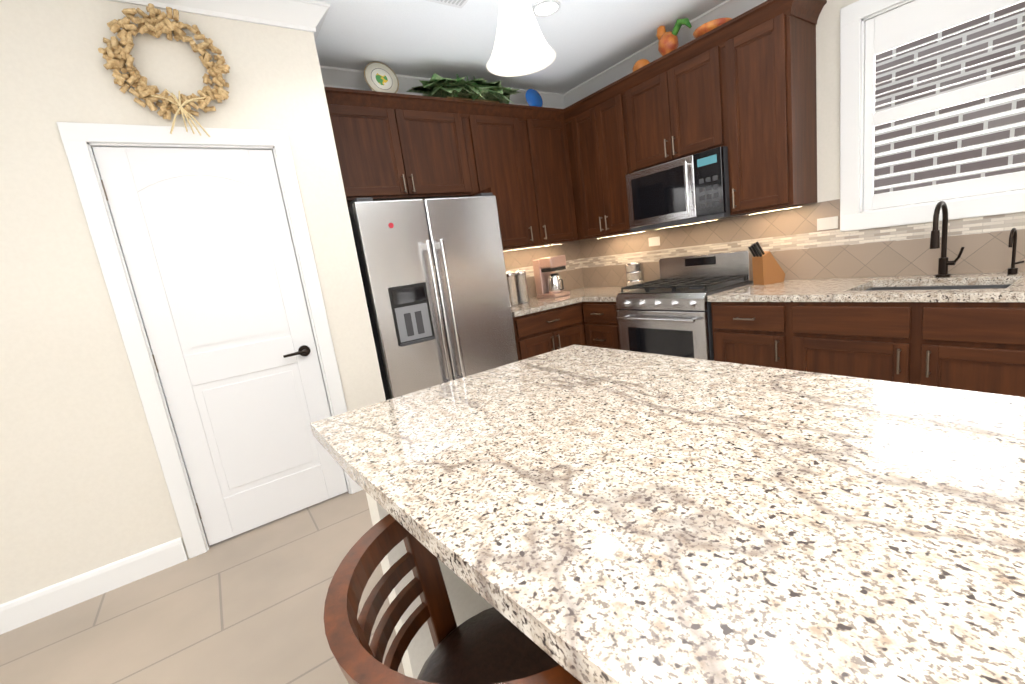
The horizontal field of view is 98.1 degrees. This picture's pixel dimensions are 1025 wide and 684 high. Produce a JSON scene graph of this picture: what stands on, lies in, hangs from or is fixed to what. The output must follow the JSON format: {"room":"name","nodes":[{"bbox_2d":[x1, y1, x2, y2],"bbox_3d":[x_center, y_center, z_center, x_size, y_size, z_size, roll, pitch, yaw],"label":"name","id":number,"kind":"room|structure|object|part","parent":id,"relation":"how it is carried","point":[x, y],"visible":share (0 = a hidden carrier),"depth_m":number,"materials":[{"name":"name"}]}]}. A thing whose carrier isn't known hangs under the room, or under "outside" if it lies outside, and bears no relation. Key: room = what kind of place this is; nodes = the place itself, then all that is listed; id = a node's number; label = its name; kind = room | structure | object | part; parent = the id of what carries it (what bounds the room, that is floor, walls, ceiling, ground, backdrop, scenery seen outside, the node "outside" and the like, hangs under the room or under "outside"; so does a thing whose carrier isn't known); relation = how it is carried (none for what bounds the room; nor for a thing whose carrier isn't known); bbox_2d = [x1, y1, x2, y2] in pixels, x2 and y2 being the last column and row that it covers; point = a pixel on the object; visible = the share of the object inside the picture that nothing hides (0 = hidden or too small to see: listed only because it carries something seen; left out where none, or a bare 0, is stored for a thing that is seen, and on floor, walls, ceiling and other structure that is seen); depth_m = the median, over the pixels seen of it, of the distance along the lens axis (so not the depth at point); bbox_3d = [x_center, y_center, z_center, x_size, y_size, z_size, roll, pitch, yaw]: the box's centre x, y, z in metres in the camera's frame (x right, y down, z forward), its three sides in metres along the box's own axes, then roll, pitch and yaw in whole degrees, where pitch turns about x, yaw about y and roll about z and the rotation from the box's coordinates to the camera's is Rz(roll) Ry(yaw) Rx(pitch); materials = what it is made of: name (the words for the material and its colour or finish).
{"room":"kitchen","nodes":[
{"label":"kitchen","id":0,"kind":"room"},
{"bbox_2d":[0,0,385,603],"bbox_3d":[-2.857,0.026,1.455,4.680,2.760,0.120,-15,13,-33],"label":"wall","id":1,"kind":"structure","parent":0,"point":[82,486],"depth_m":2.02,"materials":[{"name":"paint"}]},
{"bbox_2d":[0,537,187,634],"bbox_3d":[-3.112,1.439,1.325,3.518,0.125,0.016,-15,13,-33],"label":"baseboard","id":2,"kind":"structure","parent":1,"relation":"attached to","point":[40,604],"depth_m":2.06,"materials":[{"name":"white wood"}]},
{"bbox_2d":[98,3,229,136],"bbox_3d":[-1.595,-1.255,2.083,0.492,0.567,0.092,-15,13,-33],"label":"wreath","id":3,"kind":"object","parent":1,"relation":"attached to","point":[156,23],"visible":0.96,"depth_m":2.05,"materials":[{"name":"beige wicker"}]},
{"bbox_2d":[57,122,362,558],"bbox_3d":[-1.480,-0.015,2.399,0.910,2.120,0.137,-15,13,-33],"label":"door frame","id":4,"kind":"structure","parent":1,"relation":"attached to","point":[80,140],"depth_m":2.18,"materials":[{"name":"white wood"}]},
{"bbox_2d":[108,0,329,39],"bbox_3d":[-2.940,-1.262,1.150,4.770,0.114,0.090,-15,13,-33],"label":"crown molding","id":5,"kind":"structure","parent":1,"relation":"attached to","point":[306,15],"depth_m":2.27,"materials":[{"name":"white wood"}]},
{"bbox_2d":[92,147,347,545],"bbox_3d":[-1.455,0.028,2.367,0.744,2.018,0.097,-15,13,-33],"label":"pantry door","id":6,"kind":"structure","parent":1,"relation":"in","point":[204,236],"depth_m":2.34,"materials":[{"name":"white wood"}]},
{"bbox_2d":[324,88,419,207],"bbox_3d":[-1.086,-1.346,3.176,0.617,0.681,0.349,-15,13,-33],"label":"upper cabinet","id":7,"kind":"object","parent":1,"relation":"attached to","point":[372,134],"depth_m":3.06,"materials":[{"name":"brown wood"}]},
{"bbox_3d":[-0.921,-1.841,3.122,0.244,0.244,0.022,-15,3,-33],"label":"plate","id":8,"kind":"part","parent":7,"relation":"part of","materials":[{"name":"white ceramic"}]},
{"bbox_2d":[404,96,475,198],"bbox_3d":[-0.669,-1.457,3.455,0.545,0.681,0.349,-15,13,-33],"label":"upper cabinet","id":9,"kind":"object","parent":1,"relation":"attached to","point":[441,137],"depth_m":3.34,"materials":[{"name":"brown wood"}]},
{"bbox_2d":[0,490,404,683],"bbox_3d":[0.087,1.342,-0.004,7.700,0.060,8.000,-15,13,-33],"label":"floor","id":10,"kind":"structure","parent":0,"point":[246,607],"depth_m":1.86,"materials":[{"name":"tile"}]},
{"bbox_2d":[366,492,492,678],"bbox_3d":[0.529,0.686,0.700,0.907,0.838,2.012,-15,13,-33],"label":"kitchen island","id":11,"kind":"object","parent":10,"relation":"on","point":[467,601],"depth_m":1.13,"materials":[{"name":"paint"}]},
{"bbox_2d":[310,344,1024,683],"bbox_3d":[0.480,0.235,0.727,1.100,0.040,2.285,-15,13,-33],"label":"island countertop","id":12,"kind":"structure","parent":11,"relation":"on","point":[582,514],"depth_m":0.66,"materials":[{"name":"stone"}]},
{"bbox_2d":[348,193,517,399],"bbox_3d":[-0.597,-0.136,3.354,1.023,1.767,0.776,-15,13,-33],"label":"refrigerator","id":13,"kind":"object","parent":10,"relation":"on","point":[434,279],"visible":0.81,"depth_m":2.98,"materials":[{"name":"grey metal"}]},
{"bbox_2d":[324,514,581,683],"bbox_3d":[0.007,0.752,0.800,0.484,0.822,0.542,-15,13,-33],"label":"stool","id":14,"kind":"object","parent":10,"relation":"on","point":[492,645],"visible":0.67,"depth_m":0.81,"materials":[{"name":"brown wood"}]},
{"bbox_2d":[512,302,586,360],"bbox_3d":[0.455,0.041,4.165,1.397,0.839,0.694,-15,13,-33],"label":"base cabinet","id":15,"kind":"object","parent":10,"relation":"on","point":[543,332],"visible":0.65,"depth_m":3.67,"materials":[{"name":"brown wood"}]},
{"bbox_2d":[511,286,646,316],"bbox_3d":[0.500,-0.374,3.934,1.398,0.040,1.062,-15,13,-33],"label":"countertop","id":16,"kind":"structure","parent":15,"relation":"on","point":[609,293],"depth_m":3.79,"materials":[{"name":"stone"}]},
{"bbox_2d":[506,271,518,304],"bbox_3d":[-0.017,-0.483,3.958,0.112,0.302,0.112,-15,13,-33],"label":"canister","id":17,"kind":"object","parent":16,"relation":"on","point":[512,287],"visible":0.75,"depth_m":3.92,"materials":[{"name":"silver metal"}]},
{"bbox_2d":[515,269,528,302],"bbox_3d":[0.080,-0.509,4.023,0.112,0.302,0.112,-15,13,-33],"label":"canister","id":18,"kind":"object","parent":16,"relation":"on","point":[521,285],"visible":0.92,"depth_m":3.98,"materials":[{"name":"silver metal"}]},
{"bbox_2d":[532,255,569,297],"bbox_3d":[0.369,-0.611,4.168,0.190,0.370,0.296,-15,13,-33],"label":"coffee maker","id":19,"kind":"object","parent":16,"relation":"on","point":[548,282],"visible":1,"depth_m":4.11,"materials":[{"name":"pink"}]},
{"bbox_2d":[625,262,644,286],"bbox_3d":[1.089,-0.593,3.948,0.156,0.220,0.156,-15,13,-33],"label":"tins","id":20,"kind":"object","parent":16,"relation":"on","point":[634,273],"visible":0.88,"depth_m":3.88,"materials":[{"name":"silver metal"}]},
{"bbox_2d":[582,302,620,349],"bbox_3d":[1.015,0.008,3.930,0.694,0.839,0.412,-15,13,-33],"label":"base cabinet","id":21,"kind":"object","parent":10,"relation":"on","point":[601,325],"visible":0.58,"depth_m":3.71,"materials":[{"name":"brown wood"}]},
{"bbox_2d":[616,250,752,360],"bbox_3d":[1.311,-0.075,3.402,0.727,1.115,0.756,-15,13,-33],"label":"range","id":22,"kind":"object","parent":10,"relation":"on","point":[669,312],"visible":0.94,"depth_m":3.22,"materials":[{"name":"grey metal"}]},
{"bbox_2d":[711,302,838,369],"bbox_3d":[1.728,0.097,2.935,0.659,0.840,0.470,-15,13,-33],"label":"base cabinet","id":23,"kind":"object","parent":10,"relation":"on","point":[748,333],"depth_m":2.65,"materials":[{"name":"brown wood"}]},
{"bbox_2d":[707,272,1024,301],"bbox_3d":[2.238,-0.260,2.056,0.675,0.040,2.460,-15,13,-33],"label":"countertop","id":24,"kind":"structure","parent":23,"relation":"on","point":[832,290],"depth_m":2.34,"materials":[{"name":"stone"}]},
{"bbox_2d":[748,241,784,284],"bbox_3d":[1.719,-0.544,3.023,0.220,0.294,0.100,-9,11,-8],"label":"knife block","id":25,"kind":"object","parent":24,"relation":"on","point":[767,269],"visible":1,"depth_m":2.99,"materials":[{"name":"brown wood"}]},
{"bbox_2d":[864,284,1011,290],"bbox_3d":[2.103,-0.158,2.251,0.416,0.192,0.596,-15,13,-33],"label":"sink","id":26,"kind":"object","parent":24,"relation":"in","point":[944,287],"visible":0.04,"depth_m":2.34,"materials":[{"name":"silver metal"}]},
{"bbox_2d":[791,314,1024,396],"bbox_3d":[2.189,0.258,2.312,0.659,0.631,1.100,-15,13,-33],"label":"base cabinet","id":27,"kind":"object","parent":10,"relation":"on","point":[975,346],"depth_m":2.07,"materials":[{"name":"brown wood"}]},
{"bbox_2d":[320,65,563,108],"bbox_3d":[-0.515,-2.074,3.666,2.430,0.114,0.090,-15,13,-33],"label":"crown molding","id":28,"kind":"structure","parent":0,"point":[335,77],"depth_m":3.39,"materials":[{"name":"white"}]},
{"bbox_2d":[313,0,725,93],"bbox_3d":[-0.294,-1.404,-0.523,7.700,0.060,8.000,-15,13,-33],"label":"ceiling","id":29,"kind":"structure","parent":0,"point":[586,40],"depth_m":2.99,"materials":[{"name":"paint"}]},
{"bbox_2d":[425,0,468,7],"bbox_3d":[-0.286,-1.912,2.369,0.250,0.016,0.400,-15,13,-33],"label":"ceiling vent","id":30,"kind":"object","parent":29,"relation":"in","point":[458,3],"visible":0.96,"depth_m":2.52,"materials":[{"name":"white metal"}]},
{"bbox_2d":[486,0,555,76],"bbox_3d":[-0.049,-1.159,0.954,0.166,1.024,0.166,-15,13,-33],"label":"pendant light","id":31,"kind":"object","parent":29,"relation":"hanging from","point":[522,47],"visible":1,"depth_m":1.01,"materials":[{"name":"white glass"}]},
{"bbox_2d":[532,0,560,16],"bbox_3d":[0.207,-2.054,2.735,0.184,0.008,0.184,-15,13,-33],"label":"recessed light","id":32,"kind":"object","parent":29,"relation":"in","point":[544,8],"visible":0.96,"depth_m":2.73,"materials":[{"name":"white glass"}]},
{"bbox_2d":[503,241,582,297],"bbox_3d":[0.157,-0.669,4.310,1.380,0.488,0.010,-15,13,-33],"label":"backsplash","id":33,"kind":"structure","parent":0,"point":[519,258],"depth_m":4.41,"materials":[{"name":"tile"}]},
{"bbox_2d":[516,104,577,248],"bbox_3d":[0.247,-1.473,4.091,0.486,1.131,0.349,-15,13,-33],"label":"upper cabinet","id":34,"kind":"object","parent":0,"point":[548,151],"depth_m":3.96,"materials":[{"name":"brown wood"}]},
{"bbox_3d":[0.183,-2.109,3.871,0.190,0.190,0.022,-15,3,-33],"label":"plate","id":35,"kind":"part","parent":34,"relation":"part of","materials":[{"name":"blue ceramic"}]},
{"bbox_2d":[580,0,1019,240],"bbox_3d":[2.866,-0.803,1.640,0.120,2.760,7.690,-15,13,-33],"label":"wall","id":36,"kind":"structure","parent":0,"point":[828,22],"depth_m":2.69,"materials":[{"name":"paint"}]},
{"bbox_2d":[464,100,539,249],"bbox_3d":[-0.183,-1.359,3.803,0.575,1.131,0.349,-15,13,-33],"label":"upper cabinet","id":37,"kind":"object","parent":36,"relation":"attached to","point":[497,133],"depth_m":3.68,"materials":[{"name":"brown wood"}]},
{"bbox_2d":[405,72,521,116],"bbox_3d":[-0.333,-1.971,3.530,0.960,0.285,0.512,-15,13,-33],"label":"plant","id":38,"kind":"object","parent":37,"relation":"on","point":[439,93],"depth_m":3.43,"materials":[{"name":"green plant"}]},
{"bbox_2d":[568,108,598,240],"bbox_3d":[0.559,-1.556,4.301,0.397,1.131,0.349,-15,13,-33],"label":"upper cabinet","id":39,"kind":"object","parent":36,"relation":"attached to","point":[572,112],"depth_m":3.90,"materials":[{"name":"brown wood"}]},
{"bbox_2d":[632,59,649,71],"bbox_3d":[0.986,-2.080,3.384,0.140,0.110,0.140,-15,13,-33],"label":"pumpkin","id":40,"kind":"object","parent":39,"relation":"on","point":[640,63],"visible":0.38,"depth_m":3.33,"materials":[{"name":"orange"}]},
{"bbox_2d":[656,18,691,55],"bbox_3d":[1.136,-2.137,3.138,0.140,0.270,0.287,-15,13,-33],"label":"gourd","id":41,"kind":"object","parent":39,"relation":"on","point":[668,42],"visible":0.67,"depth_m":3.12,"materials":[{"name":"orange"}]},
{"bbox_2d":[693,17,731,38],"bbox_3d":[1.318,-2.019,2.913,0.250,0.075,0.250,-15,13,-33],"label":"gourd","id":42,"kind":"object","parent":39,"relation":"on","point":[705,28],"visible":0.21,"depth_m":2.83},
{"bbox_2d":[566,94,630,239],"bbox_3d":[0.867,-1.491,3.911,0.349,1.064,0.688,-15,13,-33],"label":"upper cabinet","id":43,"kind":"object","parent":36,"relation":"attached to","point":[596,137],"depth_m":3.79,"materials":[{"name":"brown wood"}]},
{"bbox_2d":[560,0,766,108],"bbox_3d":[2.602,-2.067,1.340,0.090,0.114,7.450,-15,13,-33],"label":"crown molding","id":44,"kind":"structure","parent":36,"relation":"attached to","point":[732,9],"depth_m":3.51,"materials":[{"name":"white wood"}]},
{"bbox_2d":[622,46,725,172],"bbox_3d":[1.261,-1.650,3.261,0.349,0.623,0.800,-15,13,-33],"label":"upper cabinet","id":45,"kind":"object","parent":36,"relation":"attached to","point":[680,112],"depth_m":3.12,"materials":[{"name":"brown wood"}]},
{"bbox_2d":[625,146,753,231],"bbox_3d":[1.289,-1.114,3.330,0.434,0.446,0.794,-15,13,-33],"label":"microwave","id":46,"kind":"object","parent":45,"relation":"attached to","point":[691,189],"visible":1,"depth_m":3.16,"materials":[{"name":"grey metal"}]},
{"bbox_2d":[722,13,816,214],"bbox_3d":[1.629,-1.390,2.815,0.349,1.064,0.390,-15,13,-33],"label":"upper cabinet","id":47,"kind":"object","parent":36,"relation":"attached to","point":[747,99],"depth_m":2.69,"materials":[{"name":"brown wood"}]},
{"bbox_2d":[579,199,1024,286],"bbox_3d":[2.155,-0.631,2.638,0.018,0.488,5.028,-15,13,-33],"label":"backsplash","id":48,"kind":"structure","parent":36,"relation":"attached to","point":[806,241],"depth_m":2.88,"materials":[{"name":"tile"}]},
{"bbox_2d":[840,0,1024,231],"bbox_3d":[2.278,-1.272,2.300,0.133,1.250,0.950,-15,13,-33],"label":"window","id":49,"kind":"structure","parent":36,"relation":"in","point":[854,18],"depth_m":2.55,"materials":[{"name":"white wood"}]},
{"bbox_2d":[864,0,1024,210],"bbox_3d":[2.267,-1.269,2.292,0.060,1.032,0.732,-15,13,-33],"label":"window shutter","id":50,"kind":"object","parent":49,"relation":"attached to","point":[912,21],"visible":1,"depth_m":2.33,"materials":[{"name":"white"}]},
{"label":"outside","id":51,"kind":"structure","parent":0,"visible":0},
{"bbox_2d":[872,1,1024,209],"bbox_3d":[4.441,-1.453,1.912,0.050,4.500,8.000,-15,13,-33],"label":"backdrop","id":52,"kind":"structure","parent":51,"point":[1015,32],"depth_m":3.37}
]}

